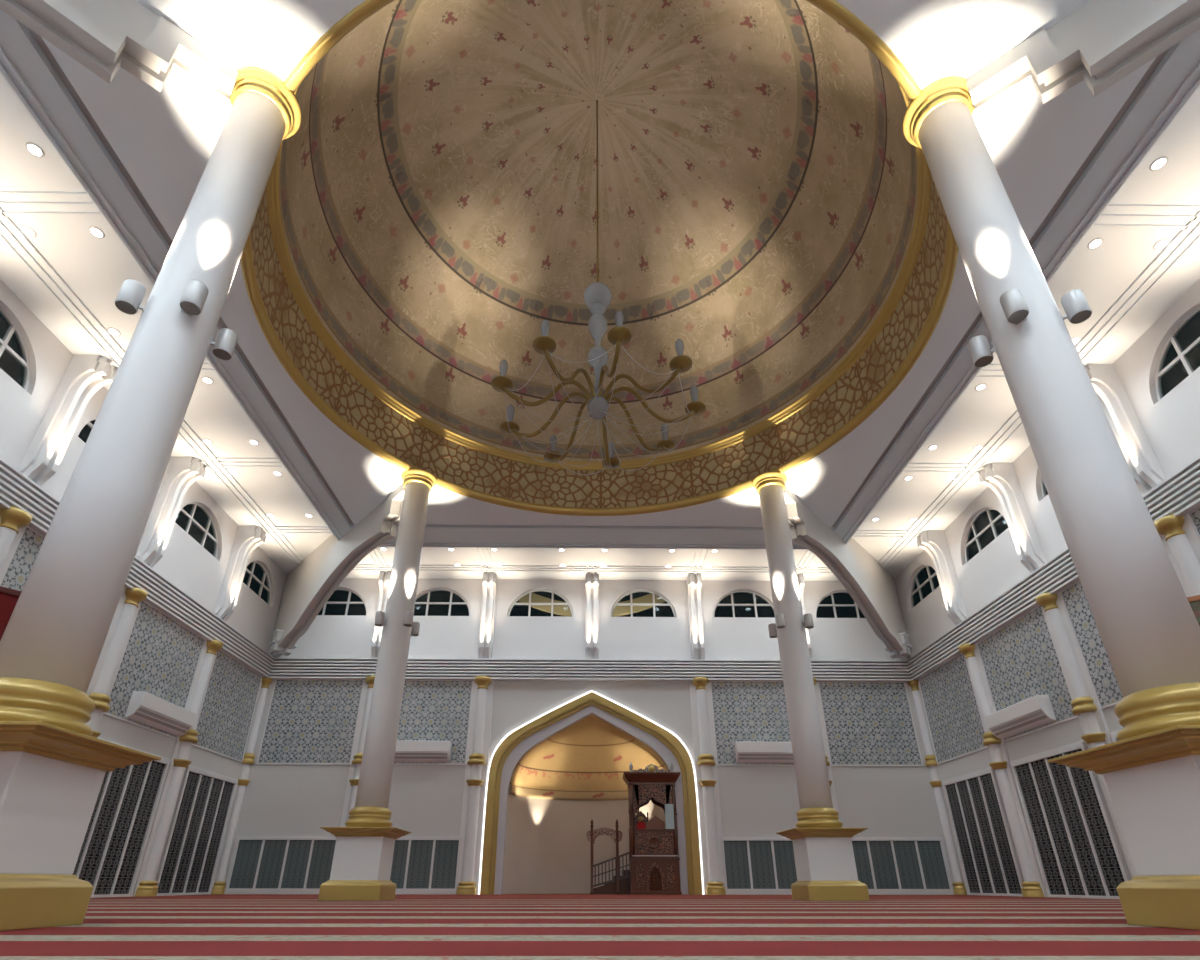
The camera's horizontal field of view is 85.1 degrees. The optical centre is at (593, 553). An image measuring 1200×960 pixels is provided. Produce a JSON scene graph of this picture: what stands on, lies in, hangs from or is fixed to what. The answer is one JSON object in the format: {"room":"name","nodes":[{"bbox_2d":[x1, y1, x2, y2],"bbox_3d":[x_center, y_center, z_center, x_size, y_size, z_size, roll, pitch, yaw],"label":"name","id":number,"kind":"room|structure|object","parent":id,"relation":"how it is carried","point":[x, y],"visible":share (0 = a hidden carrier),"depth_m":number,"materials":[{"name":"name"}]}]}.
{"room":"mosque","nodes":[
{"label":"mosque","id":0,"kind":"room"},
{"bbox_2d":[0,279,286,888],"bbox_3d":[-9.375,0.359,9.822,0.200,8.690,18.760,0,-27,-1],"label":"wall","id":1,"kind":"structure","parent":0,"point":[187,564],"depth_m":13.81,"materials":[{"name":"paint"}]},
{"bbox_2d":[0,586,21,640],"bbox_3d":[-5.224,1.270,4.730,0.500,2.470,1.900,-20,-33,34],"label":"screen","id":2,"kind":"object","parent":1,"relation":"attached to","point":[9,597],"visible":0.02,"depth_m":5.50,"materials":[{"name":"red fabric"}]},
{"bbox_2d":[0,306,29,390],"bbox_3d":[-9.384,-3.479,10.078,0.060,0.950,2.000,0,-27,-1],"label":"window","id":3,"kind":"structure","parent":1,"relation":"in","point":[24,362],"depth_m":10.61,"materials":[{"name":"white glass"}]},
{"bbox_2d":[0,506,32,584],"bbox_3d":[-9.124,1.810,9.146,0.305,5.490,0.620,0,-27,-1],"label":"pilaster","id":4,"kind":"object","parent":1,"relation":"attached to","point":[14,521],"visible":1,"depth_m":10.21,"materials":[{"name":"white paint"}]},
{"bbox_2d":[0,526,44,590],"bbox_3d":[-9.279,1.143,11.226,0.030,2.340,2.530,0,-27,-1],"label":"tile panel","id":5,"kind":"object","parent":1,"relation":"attached to","point":[18,571],"visible":0.04,"depth_m":10.61,"materials":[{"name":"grey tile"}]},
{"bbox_2d":[18,355,117,485],"bbox_3d":[-8.968,-2.297,11.228,0.610,2.580,0.400,0,-27,-1],"label":"wall bracket","id":6,"kind":"object","parent":1,"relation":"attached to","point":[84,375],"visible":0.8,"depth_m":11.17,"materials":[{"name":"white paint"}]},
{"bbox_2d":[85,587,147,737],"bbox_3d":[-9.162,3.215,11.921,0.305,5.490,0.620,0,-27,-1],"label":"pilaster","id":7,"kind":"object","parent":1,"relation":"attached to","point":[106,670],"visible":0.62,"depth_m":12.49,"materials":[{"name":"white paint"}]},
{"bbox_2d":[0,457,275,677],"bbox_3d":[-9.161,-0.907,10.466,0.225,0.630,18.760,0,-27,-1],"label":"trim","id":8,"kind":"structure","parent":1,"relation":"attached to","point":[17,490],"depth_m":13.83,"materials":[{"name":"white paint"}]},
{"bbox_2d":[104,601,204,738],"bbox_3d":[-9.317,2.547,14.000,0.030,2.340,2.530,0,-27,-1],"label":"tile panel","id":9,"kind":"object","parent":1,"relation":"attached to","point":[161,657],"visible":0.64,"depth_m":13.90,"materials":[{"name":"grey tile"}]},
{"bbox_2d":[125,691,195,736],"bbox_3d":[-9.204,3.455,13.940,0.265,0.524,1.946,0,-27,-1],"label":"air conditioner","id":10,"kind":"object","parent":1,"relation":"attached to","point":[145,708],"visible":1,"depth_m":13.70,"materials":[{"name":"plastic"}]},
{"bbox_2d":[134,712,186,732],"bbox_3d":[-9.164,3.607,13.864,0.045,0.054,1.840,0,-27,-1],"label":"outlet","id":11,"kind":"object","parent":10,"relation":"attached to","point":[147,717],"depth_m":13.80,"materials":[{"name":"white plastic"}]},
{"bbox_2d":[138,708,189,729],"bbox_3d":[-9.114,3.535,13.900,0.035,0.063,1.840,0,-27,-1],"label":"outlet","id":12,"kind":"object","parent":10,"relation":"attached to","point":[150,713],"depth_m":13.84,"materials":[{"name":"white plastic"}]},
{"bbox_2d":[137,457,205,566],"bbox_3d":[-9.006,-0.892,14.003,0.610,2.580,0.400,0,-27,-1],"label":"wall bracket","id":13,"kind":"object","parent":1,"relation":"attached to","point":[182,472],"visible":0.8,"depth_m":13.96,"materials":[{"name":"white paint"}]},
{"bbox_2d":[132,639,223,896],"bbox_3d":[-9.199,4.620,14.695,0.305,5.490,0.620,0,-27,-1],"label":"pilaster","id":14,"kind":"object","parent":1,"relation":"attached to","point":[145,886],"visible":0.98,"depth_m":14.35,"materials":[{"name":"white paint"}]},
{"bbox_2d":[181,502,217,557],"bbox_3d":[-9.459,-0.670,15.627,0.060,0.950,2.000,0,-27,-1],"label":"window","id":15,"kind":"structure","parent":1,"relation":"in","point":[214,539],"depth_m":15.84,"materials":[{"name":"white metal"}]},
{"bbox_2d":[192,650,261,762],"bbox_3d":[-9.354,3.952,16.774,0.030,2.340,2.530,0,-27,-1],"label":"tile panel","id":16,"kind":"object","parent":1,"relation":"attached to","point":[226,716],"visible":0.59,"depth_m":16.71,"materials":[{"name":"grey tile"}]},
{"bbox_2d":[214,526,265,620],"bbox_3d":[-9.043,0.513,16.777,0.610,2.580,0.400,0,-27,-1],"label":"wall bracket","id":17,"kind":"object","parent":1,"relation":"attached to","point":[247,538],"visible":0.83,"depth_m":16.73,"materials":[{"name":"white paint"}]},
{"bbox_2d":[211,676,272,893],"bbox_3d":[-9.348,6.002,17.424,0.377,5.490,0.377,0,-27,-1],"label":"pilaster","id":18,"kind":"object","parent":1,"relation":"attached to","point":[219,886],"visible":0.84,"depth_m":17.22,"materials":[{"name":"white paint"}]},
{"bbox_2d":[246,561,270,605],"bbox_3d":[-9.496,0.735,18.401,0.060,0.950,2.000,0,-27,-1],"label":"window","id":19,"kind":"structure","parent":1,"relation":"in","point":[265,574],"depth_m":18.63,"materials":[{"name":"white metal"}]},
{"bbox_2d":[269,629,296,658],"bbox_3d":[-8.898,2.618,18.577,0.660,0.570,0.930,22,-34,-36],"label":"bracket","id":20,"kind":"object","parent":1,"relation":"attached to","point":[277,651],"visible":0.57,"depth_m":18.30,"materials":[{"name":"paint"}]},
{"bbox_2d":[225,578,953,885],"bbox_3d":[-0.060,4.699,18.377,18.660,8.690,0.200,0,-27,-1],"label":"wall","id":21,"kind":"structure","parent":0,"point":[279,799],"depth_m":18.60,"materials":[{"name":"paint"}]},
{"bbox_2d":[224,836,335,893],"bbox_3d":[-7.835,7.880,16.515,2.650,1.320,0.060,0,-27,-1],"label":"grille window","id":22,"kind":"structure","parent":21,"relation":"in","point":[259,864],"depth_m":16.52,"materials":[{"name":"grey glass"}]},
{"bbox_2d":[257,679,362,764],"bbox_3d":[-7.833,4.657,18.164,2.530,2.340,0.030,0,-27,-1],"label":"tile panel","id":23,"kind":"object","parent":21,"relation":"attached to","point":[309,721],"visible":1,"depth_m":18.14,"materials":[{"name":"grey tile"}]},
{"bbox_2d":[317,588,366,615],"bbox_3d":[-7.832,1.507,19.922,2.000,0.950,0.060,0,-27,-1],"label":"window","id":24,"kind":"structure","parent":21,"relation":"in","point":[348,602],"depth_m":19.89,"materials":[{"name":"white metal"}]},
{"bbox_2d":[340,676,374,826],"bbox_3d":[-6.277,5.974,17.364,0.620,5.490,0.305,0,-27,-1],"label":"pilaster","id":25,"kind":"object","parent":21,"relation":"attached to","point":[368,683],"visible":0.47,"depth_m":17.75,"materials":[{"name":"white paint"}]},
{"bbox_2d":[371,571,390,657],"bbox_3d":[-6.272,1.797,19.309,0.400,2.580,0.610,0,-27,-1],"label":"wall bracket","id":26,"kind":"object","parent":21,"relation":"attached to","point":[384,578],"visible":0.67,"depth_m":19.48,"materials":[{"name":"white paint"}]},
{"bbox_2d":[394,741,451,761],"bbox_3d":[-4.737,5.370,17.713,1.686,0.524,0.265,0,-27,-1],"label":"air conditioner","id":27,"kind":"object","parent":21,"relation":"attached to","point":[406,751],"visible":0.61,"depth_m":17.62,"materials":[{"name":"plastic"}]},
{"bbox_2d":[390,837,461,893],"bbox_3d":[-4.726,7.899,16.548,2.650,1.320,0.060,0,-27,-1],"label":"grille window","id":28,"kind":"structure","parent":21,"relation":"in","point":[420,865],"depth_m":16.55,"materials":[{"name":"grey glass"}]},
{"bbox_2d":[394,680,471,764],"bbox_3d":[-4.723,4.676,18.197,2.530,2.340,0.030,0,-27,-1],"label":"tile panel","id":29,"kind":"object","parent":21,"relation":"attached to","point":[431,710],"visible":0.59,"depth_m":18.27,"materials":[{"name":"grey tile"}]},
{"bbox_2d":[415,589,469,615],"bbox_3d":[-4.722,1.526,19.954,2.000,0.950,0.060,0,-27,-1],"label":"window","id":30,"kind":"structure","parent":21,"relation":"in","point":[450,603],"depth_m":19.96,"materials":[{"name":"white metal"}]},
{"bbox_2d":[456,676,493,894],"bbox_3d":[-3.168,5.993,17.397,0.620,5.490,0.305,0,-27,-1],"label":"pilaster","id":31,"kind":"object","parent":21,"relation":"attached to","point":[480,716],"visible":1,"depth_m":17.36,"materials":[{"name":"white paint"}]},
{"bbox_2d":[478,572,497,657],"bbox_3d":[-3.162,1.816,19.341,0.400,2.580,0.610,0,-27,-1],"label":"wall bracket","id":32,"kind":"object","parent":21,"relation":"attached to","point":[489,580],"visible":0.85,"depth_m":19.41,"materials":[{"name":"white paint"}]},
{"bbox_2d":[508,589,573,616],"bbox_3d":[-1.612,1.545,19.987,2.000,0.950,0.060,0,-27,-1],"label":"window","id":33,"kind":"structure","parent":21,"relation":"in","point":[536,590],"depth_m":19.96,"materials":[{"name":"white metal"}]},
{"bbox_2d":[502,784,675,893],"bbox_3d":[-0.074,7.816,17.892,4.500,2.690,1.750,0,-27,-1],"label":"wall niche","id":34,"kind":"object","parent":21,"relation":"in","point":[548,849],"visible":0.52,"depth_m":18.35,"materials":[{"name":"beige paint"}]},
{"bbox_2d":[509,714,667,799],"bbox_3d":[-0.072,5.913,18.849,4.465,2.110,1.739,0,-27,-1],"label":"dome","id":35,"kind":"object","parent":34,"relation":"attached to","point":[588,759],"visible":0.87,"depth_m":19.03,"materials":[{"name":"gold paint"}]},
{"bbox_2d":[268,657,913,681],"bbox_3d":[-0.056,3.336,18.829,18.660,0.630,0.225,0,-27,-1],"label":"trim","id":36,"kind":"structure","parent":21,"relation":"attached to","point":[285,667],"depth_m":18.79,"materials":[{"name":"white paint"}]},
{"bbox_2d":[478,691,703,894],"bbox_3d":[-0.060,6.258,17.537,5.642,5.150,0.330,0,-27,-1],"label":"surround","id":37,"kind":"object","parent":21,"relation":"attached to","point":[667,745],"visible":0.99,"depth_m":17.61,"materials":[{"name":"gold metal"}]},
{"bbox_2d":[585,572,598,658],"bbox_3d":[-0.052,1.835,19.373,0.400,2.580,0.610,0,-27,-1],"label":"wall bracket","id":38,"kind":"object","parent":21,"relation":"attached to","point":[592,580],"visible":0.87,"depth_m":19.42,"materials":[{"name":"white paint"}]},
{"bbox_2d":[610,590,675,616],"bbox_3d":[1.498,1.564,20.019,2.000,0.950,0.060,0,-27,-1],"label":"window","id":39,"kind":"structure","parent":21,"relation":"in","point":[668,603],"depth_m":20.01,"materials":[{"name":"white metal"}]},
{"bbox_2d":[686,573,704,658],"bbox_3d":[3.057,1.854,19.406,0.400,2.580,0.610,0,-27,-1],"label":"wall bracket","id":40,"kind":"object","parent":21,"relation":"attached to","point":[693,581],"visible":0.92,"depth_m":19.48,"materials":[{"name":"white paint"}]},
{"bbox_2d":[689,677,725,894],"bbox_3d":[3.052,6.031,17.461,0.620,5.490,0.305,0,-27,-1],"label":"pilaster","id":41,"kind":"object","parent":21,"relation":"attached to","point":[703,728],"visible":1,"depth_m":17.43,"materials":[{"name":"white paint"}]},
{"bbox_2d":[713,590,773,617],"bbox_3d":[4.607,1.583,20.052,2.000,0.950,0.060,0,-27,-1],"label":"window","id":42,"kind":"structure","parent":21,"relation":"in","point":[732,604],"depth_m":20.03,"materials":[{"name":"white metal"}]},
{"bbox_2d":[711,681,793,765],"bbox_3d":[4.606,4.734,18.294,2.530,2.340,0.030,0,-27,-1],"label":"tile panel","id":43,"kind":"object","parent":21,"relation":"attached to","point":[743,711],"visible":0.59,"depth_m":18.36,"materials":[{"name":"grey tile"}]},
{"bbox_2d":[721,837,796,894],"bbox_3d":[4.604,7.956,16.645,2.650,1.320,0.060,0,-27,-1],"label":"grille window","id":44,"kind":"structure","parent":21,"relation":"in","point":[751,865],"depth_m":16.65,"materials":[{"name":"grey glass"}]},
{"bbox_2d":[735,742,793,762],"bbox_3d":[4.672,5.428,17.811,1.586,0.524,0.265,0,-27,-1],"label":"air conditioner","id":45,"kind":"object","parent":21,"relation":"attached to","point":[746,752],"visible":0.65,"depth_m":17.72,"materials":[{"name":"plastic"}]},
{"bbox_2d":[797,574,810,659],"bbox_3d":[6.167,1.873,19.438,0.400,2.580,0.610,0,-27,-1],"label":"wall bracket","id":46,"kind":"object","parent":21,"relation":"attached to","point":[800,577],"visible":0.31,"depth_m":19.64,"materials":[{"name":"white paint"}]},
{"bbox_2d":[813,678,839,820],"bbox_3d":[6.162,6.050,17.494,0.620,5.490,0.305,0,-27,-1],"label":"pilaster","id":47,"kind":"object","parent":21,"relation":"attached to","point":[816,683],"visible":0.15,"depth_m":18.02,"materials":[{"name":"white paint"}]},
{"bbox_2d":[816,591,859,617],"bbox_3d":[7.717,1.602,20.084,2.000,0.950,0.060,0,-27,-1],"label":"window","id":48,"kind":"structure","parent":21,"relation":"in","point":[833,604],"depth_m":20.07,"materials":[{"name":"white metal"}]},
{"bbox_2d":[819,681,922,765],"bbox_3d":[7.716,4.753,18.326,2.530,2.340,0.030,0,-27,-1],"label":"tile panel","id":49,"kind":"object","parent":21,"relation":"attached to","point":[867,723],"visible":1,"depth_m":18.30,"materials":[{"name":"grey tile"}]},
{"bbox_2d":[851,837,953,894],"bbox_3d":[7.713,7.975,16.677,2.650,1.320,0.060,0,-27,-1],"label":"grille window","id":50,"kind":"structure","parent":21,"relation":"in","point":[886,865],"depth_m":16.68,"materials":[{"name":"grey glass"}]},
{"bbox_2d":[0,894,1199,959],"bbox_3d":[0.037,4.812,8.983,19.260,0.001,21.660,0,-27,-1],"label":"floor","id":51,"kind":"structure","parent":0,"point":[213,926],"depth_m":3.75,"materials":[{"name":"carpet"}]},
{"bbox_2d":[72,737,169,897],"bbox_3d":[-9.299,5.170,12.672,0.070,2.680,2.440,0,-27,-1],"label":"lattice screen","id":52,"kind":"object","parent":51,"relation":"on","point":[114,844],"visible":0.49,"depth_m":12.85,"materials":[{"name":"black metal"}]},
{"bbox_2d":[0,66,301,930],"bbox_3d":[-3.759,-1.489,5.621,1.200,8.200,1.200,0,-27,-1],"label":"column","id":53,"kind":"structure","parent":51,"relation":"on","point":[52,769],"depth_m":4.69,"materials":[{"name":"white paint"}]},
{"bbox_2d":[115,279,147,314],"bbox_3d":[-3.991,-2.212,5.721,0.168,0.260,0.284,-24,-35,39],"label":"floodlight","id":54,"kind":"object","parent":53,"relation":"attached to","point":[131,294],"visible":0.94,"depth_m":5.64,"materials":[{"name":"grey metal"}]},
{"bbox_2d":[179,280,208,316],"bbox_3d":[-3.521,-2.209,5.726,0.284,0.260,0.168,-24,-35,39],"label":"floodlight","id":55,"kind":"object","parent":53,"relation":"attached to","point":[193,299],"visible":0.98,"depth_m":5.64,"materials":[{"name":"grey metal"}]},
{"bbox_2d":[210,328,237,359],"bbox_3d":[-3.527,-1.997,6.145,0.168,0.260,0.284,-24,-35,39],"label":"floodlight","id":56,"kind":"object","parent":53,"relation":"attached to","point":[225,343],"visible":0.94,"depth_m":6.13,"materials":[{"name":"grey metal"}]},
{"bbox_2d":[155,765,237,895],"bbox_3d":[-9.336,6.575,15.446,0.070,2.680,2.440,0,-27,-1],"label":"lattice screen","id":57,"kind":"object","parent":51,"relation":"on","point":[188,865],"visible":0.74,"depth_m":15.32,"materials":[{"name":"black metal"}]},
{"bbox_2d":[318,468,436,900],"bbox_3d":[-3.853,2.007,12.526,1.200,8.200,1.200,0,-27,-1],"label":"column","id":58,"kind":"structure","parent":51,"relation":"on","point":[361,868],"depth_m":11.60,"materials":[{"name":"white paint"}]},
{"bbox_2d":[587,762,681,894],"bbox_3d":[1.047,7.218,17.240,2.480,3.170,1.200,0,-27,-1],"label":"pulpit","id":59,"kind":"object","parent":51,"relation":"on","point":[654,869],"visible":0.97,"depth_m":16.73,"materials":[{"name":"brown wood"}]},
{"bbox_2d":[633,811,648,832],"bbox_3d":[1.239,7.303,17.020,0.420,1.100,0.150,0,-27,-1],"label":"chair","id":60,"kind":"object","parent":59,"relation":"on","point":[640,820],"visible":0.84,"depth_m":17.15,"materials":[{"name":"brown wood"}]},
{"bbox_2d":[650,867,661,889],"bbox_3d":[1.541,8.100,16.280,0.300,0.530,0.020,0,-27,-1],"label":"door","id":61,"kind":"structure","parent":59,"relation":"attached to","point":[655,872],"depth_m":16.27,"materials":[{"name":"brown wood"}]},
{"bbox_2d":[665,804,673,828],"bbox_3d":[1.963,6.817,16.923,0.220,0.600,0.020,0,-27,-1],"label":"glass plate","id":62,"kind":"object","parent":59,"relation":"attached to","point":[669,811],"visible":1,"depth_m":16.91,"materials":[{"name":"glass"}]},
{"bbox_2d":[752,471,869,900],"bbox_3d":[3.887,2.055,12.606,1.200,8.200,1.200,0,-27,-1],"label":"column","id":63,"kind":"structure","parent":51,"relation":"on","point":[825,865],"depth_m":11.68,"materials":[{"name":"white paint"}]},
{"bbox_2d":[942,767,1023,896],"bbox_3d":[9.252,6.689,15.640,0.070,2.680,2.440,0,-27,-1],"label":"lattice screen","id":64,"kind":"object","parent":51,"relation":"on","point":[990,866],"visible":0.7,"depth_m":15.52,"materials":[{"name":"black metal"}]},
{"bbox_2d":[902,76,1199,929],"bbox_3d":[3.980,-1.442,5.702,1.200,8.200,1.200,0,-27,-1],"label":"column","id":65,"kind":"structure","parent":51,"relation":"on","point":[1148,627],"depth_m":4.85,"materials":[{"name":"white paint"}]},
{"bbox_2d":[967,335,996,366],"bbox_3d":[3.743,-1.953,6.220,0.284,0.260,0.168,-24,-35,39],"label":"floodlight","id":66,"kind":"object","parent":65,"relation":"attached to","point":[981,354],"visible":0.95,"depth_m":6.21,"materials":[{"name":"grey metal"}]},
{"bbox_2d":[1000,288,1028,324],"bbox_3d":[3.749,-2.165,5.801,0.168,0.260,0.284,-24,-35,39],"label":"floodlight","id":67,"kind":"object","parent":65,"relation":"attached to","point":[1013,304],"visible":0.99,"depth_m":5.72,"materials":[{"name":"grey metal"}]},
{"bbox_2d":[1059,289,1091,324],"bbox_3d":[4.218,-2.162,5.806,0.284,0.260,0.168,-24,-35,39],"label":"floodlight","id":68,"kind":"object","parent":65,"relation":"attached to","point":[1077,309],"visible":0.95,"depth_m":5.72,"materials":[{"name":"grey metal"}]},
{"bbox_2d":[1010,740,1130,898],"bbox_3d":[9.290,5.284,12.865,0.070,2.680,2.440,0,-27,-1],"label":"lattice screen","id":69,"kind":"object","parent":51,"relation":"on","point":[1078,852],"visible":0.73,"depth_m":12.75,"materials":[{"name":"black metal"}]},
{"bbox_2d":[1187,595,1199,625],"bbox_3d":[6.031,1.554,5.548,2.000,2.720,0.500,-20,-33,34],"label":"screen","id":70,"kind":"object","parent":51,"relation":"on","point":[1194,601],"visible":0.02,"depth_m":6.28,"materials":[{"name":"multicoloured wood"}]},
{"bbox_2d":[0,0,1199,580],"bbox_3d":[0.058,-3.469,11.887,18.660,0.120,18.760,0,-27,-1],"label":"ceiling","id":71,"kind":"structure","parent":0,"point":[95,269],"depth_m":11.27,"materials":[{"name":"white paint"}]},
{"bbox_2d":[0,0,238,107],"bbox_3d":[-6.580,-5.540,4.864,6.910,2.580,0.360,22,-34,-36],"label":"ceiling beam","id":72,"kind":"structure","parent":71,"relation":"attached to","point":[104,36],"depth_m":6.45,"materials":[{"name":"paint"}]},
{"bbox_2d":[269,483,404,654],"bbox_3d":[-6.641,0.506,16.803,0.360,2.580,7.759,22,-34,-36],"label":"beam","id":73,"kind":"structure","parent":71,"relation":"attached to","point":[308,586],"depth_m":17.07,"materials":[{"name":"paint"}]},
{"bbox_2d":[27,27,1169,526],"bbox_3d":[0.067,-3.486,11.022,12.200,0.070,12.200,0,-27,-1],"label":"trim","id":74,"kind":"structure","parent":71,"relation":"attached to","point":[38,38],"depth_m":8.64,"materials":[{"name":"white paint"}]},
{"bbox_2d":[240,0,958,515],"bbox_3d":[0.070,-6.616,12.607,10.877,7.335,10.877,7,-28,-14],"label":"dome","id":75,"kind":"object","parent":71,"relation":"attached to","point":[766,207],"visible":0.91,"depth_m":14.01,"materials":[{"name":"paint"}]},
{"bbox_2d":[491,100,705,474],"bbox_3d":[0.024,-5.837,12.230,3.365,9.045,3.411,-9,-28,17],"label":"chandelier","id":76,"kind":"object","parent":75,"relation":"hanging from","point":[597,296],"visible":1,"depth_m":10.46,"materials":[{"name":"gold metal"}]},
{"bbox_2d":[0,191,1199,573],"bbox_3d":[0.061,-3.540,11.576,17.480,0.035,18.140,0,-27,-1],"label":"trim","id":77,"kind":"structure","parent":71,"relation":"attached to","point":[5,214],"depth_m":12.09,"materials":[{"name":"white paint"}]},
{"bbox_2d":[0,9,1199,549],"bbox_3d":[0.064,-3.498,11.309,13.240,0.590,13.740,0,-27,-1],"label":"beam","id":78,"kind":"structure","parent":71,"relation":"attached to","point":[23,63],"depth_m":9.14,"materials":[{"name":"grey paint"}]},
{"bbox_2d":[784,486,911,657],"bbox_3d":[6.604,0.587,16.941,0.360,2.580,7.759,-21,-34,35],"label":"rib","id":79,"kind":"object","parent":71,"relation":"attached to","point":[872,587],"visible":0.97,"depth_m":17.20,"materials":[{"name":"paint"}]},
{"bbox_2d":[966,0,1199,116],"bbox_3d":[6.865,-5.458,5.003,6.910,2.580,0.360,-21,-34,35],"label":"ceiling beam","id":80,"kind":"structure","parent":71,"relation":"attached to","point":[1100,43],"depth_m":6.49,"materials":[{"name":"paint"}]},
{"bbox_2d":[895,278,1199,887],"bbox_3d":[9.484,0.474,10.018,0.200,8.690,18.760,0,-27,-1],"label":"wall","id":81,"kind":"structure","parent":0,"point":[1170,424],"depth_m":13.80,"materials":[{"name":"paint"}]},
{"bbox_2d":[910,565,935,608],"bbox_3d":[9.422,0.851,18.598,0.060,0.950,2.000,0,-27,-1],"label":"window","id":82,"kind":"structure","parent":81,"relation":"in","point":[930,576],"depth_m":18.83,"materials":[{"name":"white metal"}]},
{"bbox_2d":[907,680,966,894],"bbox_3d":[9.230,6.115,17.617,0.377,5.490,0.377,0,-27,-1],"label":"pilaster","id":83,"kind":"object","parent":81,"relation":"attached to","point":[959,888],"visible":0.88,"depth_m":17.39,"materials":[{"name":"white paint"}]},
{"bbox_2d":[917,530,967,624],"bbox_3d":[9.006,0.623,16.965,0.610,2.580,0.400,0,-27,-1],"label":"wall bracket","id":84,"kind":"object","parent":81,"relation":"attached to","point":[934,542],"visible":0.89,"depth_m":16.93,"materials":[{"name":"white paint"}]},
{"bbox_2d":[918,653,988,763],"bbox_3d":[9.274,4.066,16.968,0.030,2.340,2.530,0,-27,-1],"label":"tile panel","id":85,"kind":"object","parent":81,"relation":"attached to","point":[950,705],"visible":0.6,"depth_m":16.89,"materials":[{"name":"grey tile"}]},
{"bbox_2d":[964,508,1002,562],"bbox_3d":[9.460,-0.554,15.824,0.060,0.950,2.000,0,-27,-1],"label":"window","id":86,"kind":"structure","parent":81,"relation":"in","point":[992,522],"depth_m":16.03,"materials":[{"name":"white metal"}]},
{"bbox_2d":[958,643,1046,896],"bbox_3d":[9.155,4.732,14.886,0.305,5.490,0.620,0,-27,-1],"label":"pilaster","id":87,"kind":"object","parent":81,"relation":"attached to","point":[1033,886],"visible":0.97,"depth_m":14.56,"materials":[{"name":"white paint"}]},
{"bbox_2d":[979,463,1046,572],"bbox_3d":[9.043,-0.782,14.191,0.610,2.580,0.400,0,-27,-1],"label":"wall bracket","id":88,"kind":"object","parent":81,"relation":"attached to","point":[1001,478],"visible":0.87,"depth_m":14.14,"materials":[{"name":"white paint"}]},
{"bbox_2d":[985,695,1055,738],"bbox_3d":[9.190,3.568,14.131,0.265,0.524,1.946,0,-27,-1],"label":"air conditioner","id":89,"kind":"object","parent":81,"relation":"attached to","point":[1035,711],"visible":1,"depth_m":13.90,"materials":[{"name":"plastic"}]},
{"bbox_2d":[991,711,1042,731],"bbox_3d":[9.099,3.647,14.090,0.035,0.063,1.840,0,-27,-1],"label":"outlet","id":90,"kind":"object","parent":89,"relation":"attached to","point":[1031,716],"depth_m":14.03,"materials":[{"name":"white plastic"}]},
{"bbox_2d":[994,715,1046,735],"bbox_3d":[9.150,3.719,14.054,0.045,0.054,1.840,0,-27,-1],"label":"outlet","id":91,"kind":"object","parent":89,"relation":"attached to","point":[1033,720],"depth_m":14.00,"materials":[{"name":"white plastic"}]},
{"bbox_2d":[977,605,1077,741],"bbox_3d":[9.312,2.661,14.194,0.030,2.340,2.530,0,-27,-1],"label":"tile panel","id":92,"kind":"object","parent":81,"relation":"attached to","point":[1020,661],"visible":0.67,"depth_m":14.09,"materials":[{"name":"grey tile"}]},
{"bbox_2d":[905,455,1199,679],"bbox_3d":[9.272,-0.794,10.658,0.225,0.630,18.760,0,-27,-1],"label":"trim","id":93,"kind":"structure","parent":81,"relation":"attached to","point":[1178,494],"depth_m":13.72,"materials":[{"name":"white paint"}]},
{"bbox_2d":[884,632,911,660],"bbox_3d":[8.797,2.726,18.761,0.660,0.570,0.930,-21,-34,35],"label":"bracket","id":94,"kind":"object","parent":93,"relation":"on","point":[902,654],"visible":0.58,"depth_m":18.47,"materials":[{"name":"paint"}]},
{"bbox_2d":[1035,592,1137,877],"bbox_3d":[9.192,3.328,12.112,0.305,5.490,0.620,0,-27,-1],"label":"pilaster","id":95,"kind":"object","parent":81,"relation":"attached to","point":[1085,704],"visible":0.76,"depth_m":12.41,"materials":[{"name":"white paint"}]},
{"bbox_2d":[1060,580,1122,708],"bbox_3d":[9.349,1.257,11.419,0.030,2.340,2.530,0,-27,-1],"label":"tile panel","id":96,"kind":"object","parent":81,"relation":"attached to","point":[1107,690],"visible":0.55,"depth_m":12.25,"materials":[{"name":"grey tile"}]},
{"bbox_2d":[1084,364,1165,493],"bbox_3d":[9.081,-2.187,11.416,0.610,2.580,0.400,0,-27,-1],"label":"wall bracket","id":97,"kind":"object","parent":81,"relation":"attached to","point":[1146,470],"visible":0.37,"depth_m":11.27,"materials":[{"name":"white paint"}]},
{"bbox_2d":[1154,513,1199,596],"bbox_3d":[9.229,1.923,9.337,0.305,5.490,0.620,0,-27,-1],"label":"pilaster","id":98,"kind":"object","parent":81,"relation":"attached to","point":[1180,539],"visible":0.94,"depth_m":10.27,"materials":[{"name":"white paint"}]},
{"bbox_2d":[1155,307,1199,400],"bbox_3d":[9.535,-3.364,10.275,0.060,0.950,2.000,0,-27,-1],"label":"window","id":99,"kind":"structure","parent":81,"relation":"in","point":[1172,339],"depth_m":10.69,"materials":[{"name":"white metal"}]},
{"bbox_2d":[1188,506,1199,536],"bbox_3d":[9.387,-0.148,8.645,0.030,2.340,2.530,0,-27,-1],"label":"tile panel","id":100,"kind":"object","parent":81,"relation":"attached to","point":[1194,515],"visible":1,"depth_m":10.15,"materials":[{"name":"grey tile"}]},
{"label":"outside","id":101,"kind":"structure","parent":0,"visible":0},
{"bbox_2d":[518,593,665,616],"bbox_3d":[-0.069,1.051,21.429,8.195,2.257,0.150,0,-27,-1],"label":"ring","id":102,"kind":"object","parent":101,"point":[563,610],"visible":0.28,"depth_m":21.03,"materials":[{"name":"metal"}]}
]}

